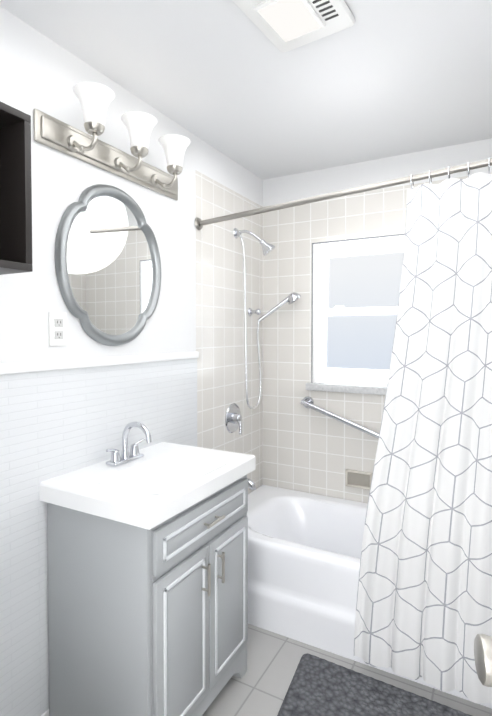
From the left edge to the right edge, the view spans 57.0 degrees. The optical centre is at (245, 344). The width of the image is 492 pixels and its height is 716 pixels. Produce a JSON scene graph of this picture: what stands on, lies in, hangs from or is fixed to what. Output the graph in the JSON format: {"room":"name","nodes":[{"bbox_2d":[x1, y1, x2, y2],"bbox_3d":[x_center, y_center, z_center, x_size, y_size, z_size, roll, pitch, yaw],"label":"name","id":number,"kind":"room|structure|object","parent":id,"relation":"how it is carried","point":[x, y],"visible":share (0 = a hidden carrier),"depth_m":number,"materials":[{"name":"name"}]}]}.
{"room":"bathroom","nodes":[
{"label":"bathroom","id":0,"kind":"room"},
{"bbox_2d":[0,6,262,493],"bbox_3d":[-0.576,0.151,1.802,0.120,2.350,2.865,1,2,29],"label":"wall","id":1,"kind":"structure","parent":0,"point":[200,307],"depth_m":2.05,"materials":[{"name":"white paint"}]},
{"bbox_2d":[0,101,32,274],"bbox_3d":[-0.805,-0.368,0.931,0.298,0.384,0.600,1,2,29],"label":"wall shelf","id":2,"kind":"object","parent":1,"relation":"attached to","point":[15,201],"visible":1,"depth_m":1.12,"materials":[{"name":"black wood"}]},
{"bbox_2d":[41,709,48,715],"bbox_3d":[-0.701,1.282,1.462,0.012,0.104,1.860,1,2,29],"label":"baseboard","id":3,"kind":"structure","parent":1,"relation":"attached to","point":[46,713],"depth_m":1.51,"materials":[{"name":"white"}]},
{"bbox_2d":[49,312,66,345],"bbox_3d":[-0.640,-0.053,1.545,0.008,0.116,0.072,1,2,29],"label":"electrical outlet plate","id":4,"kind":"object","parent":1,"relation":"attached to","point":[57,328],"visible":1,"depth_m":1.54,"materials":[{"name":"white plastic"}]},
{"bbox_2d":[0,351,198,715],"bbox_3d":[-0.693,0.645,1.454,0.020,1.180,1.879,1,2,29],"label":"wainscoting","id":5,"kind":"structure","parent":1,"relation":"attached to","point":[60,417],"depth_m":1.50,"materials":[{"name":"white tile"}]},
{"bbox_2d":[55,184,160,345],"bbox_3d":[-0.504,-0.303,1.763,0.027,0.621,0.542,1,2,29],"label":"wall mirror","id":6,"kind":"object","parent":1,"relation":"attached to","point":[107,264],"visible":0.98,"depth_m":1.73,"materials":[{"name":"grey metal"}]},
{"bbox_2d":[34,82,190,199],"bbox_3d":[-0.420,-0.753,1.738,0.192,0.188,0.750,1,2,29],"label":"sconce","id":7,"kind":"object","parent":1,"relation":"attached to","point":[95,99],"visible":1,"depth_m":1.67,"materials":[{"name":"silver metal"}]},
{"bbox_2d":[225,228,300,489],"bbox_3d":[0.116,0.072,2.639,0.287,1.481,0.442,1,2,29],"label":"shower fixture","id":8,"kind":"object","parent":1,"relation":"attached to","point":[233,420],"visible":0.94,"depth_m":2.62,"materials":[{"name":"silver metal"}]},
{"bbox_2d":[194,157,491,703],"bbox_3d":[0.446,0.268,1.859,1.621,1.974,0.162,1,2,29],"label":"shower curtain","id":9,"kind":"object","parent":1,"relation":"attached to","point":[424,603],"visible":1,"depth_m":1.72,"materials":[{"name":"white fabric"}]},
{"bbox_2d":[0,0,491,179],"bbox_3d":[-0.150,-1.049,0.739,1.860,0.100,4.270,1,2,29],"label":"ceiling","id":10,"kind":"structure","parent":0,"point":[379,79],"depth_m":1.70,"materials":[{"name":"white paint"}]},
{"bbox_2d":[232,0,354,51],"bbox_3d":[0.145,-0.991,1.346,0.264,0.043,0.316,1,2,34],"label":"ceiling vent","id":11,"kind":"object","parent":10,"relation":"in","point":[285,25],"visible":0.98,"depth_m":1.36,"materials":[{"name":"white plastic"}]},
{"bbox_2d":[202,624,491,715],"bbox_3d":[-0.150,1.401,0.798,1.860,0.100,4.270,1,2,29],"label":"floor","id":12,"kind":"structure","parent":0,"point":[260,687],"depth_m":1.78,"materials":[{"name":"tile"}]},
{"bbox_2d":[40,422,255,715],"bbox_3d":[-0.311,0.810,1.658,0.490,1.038,0.640,1,2,29],"label":"bathroom vanity","id":13,"kind":"object","parent":12,"relation":"on","point":[147,581],"visible":1,"depth_m":1.44,"materials":[{"name":"grey wood"}]},
{"bbox_2d":[247,485,491,708],"bbox_3d":[0.634,1.121,2.224,1.612,0.389,0.756,1,2,29],"label":"bathtub","id":14,"kind":"object","parent":12,"relation":"on","point":[304,553],"visible":0.5,"depth_m":2.09,"materials":[{"name":"white ceramic"}]},
{"bbox_2d":[277,653,471,715],"bbox_3d":[0.479,1.324,1.474,0.853,0.019,0.596,1,2,29],"label":"bath mat","id":15,"kind":"object","parent":12,"relation":"on","point":[318,686],"visible":1,"depth_m":1.69,"materials":[{"name":"grey fabric"}]},
{"bbox_2d":[263,138,491,502],"bbox_3d":[0.847,0.132,2.588,1.620,2.350,0.120,1,2,29],"label":"wall","id":16,"kind":"structure","parent":0,"point":[310,450],"depth_m":2.75,"materials":[{"name":"beige tile"}]},
{"bbox_2d":[300,396,379,438],"bbox_3d":[0.646,0.470,2.602,0.714,0.296,0.062,1,2,29],"label":"grab rail","id":17,"kind":"object","parent":16,"relation":"attached to","point":[307,402],"visible":0.62,"depth_m":2.64,"materials":[{"name":"silver metal"}]},
{"bbox_2d":[306,234,404,394],"bbox_3d":[0.724,-0.164,2.606,0.770,0.892,0.107,1,2,29],"label":"window","id":18,"kind":"structure","parent":16,"relation":"in","point":[356,283],"depth_m":2.65,"materials":[{"name":"white plastic"}]},
{"bbox_2d":[345,469,371,489],"bbox_3d":[0.651,0.785,2.626,0.156,0.100,0.027,1,2,29],"label":"soap dish","id":19,"kind":"object","parent":16,"relation":"attached to","point":[358,479],"visible":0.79,"depth_m":2.63,"materials":[{"name":"grey ceramic"}]},
{"bbox_3d":[-0.472,0.190,0.181,1.620,2.350,0.120,1,2,29],"label":"wall","id":20,"kind":"structure","parent":0,"visible":0},
{"bbox_2d":[474,634,491,686],"bbox_3d":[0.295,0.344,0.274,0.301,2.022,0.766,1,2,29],"label":"door knob","id":21,"kind":"object","parent":20,"relation":"in","point":[483,652],"depth_m":0.59,"materials":[{"name":"silver metal"}]}
]}

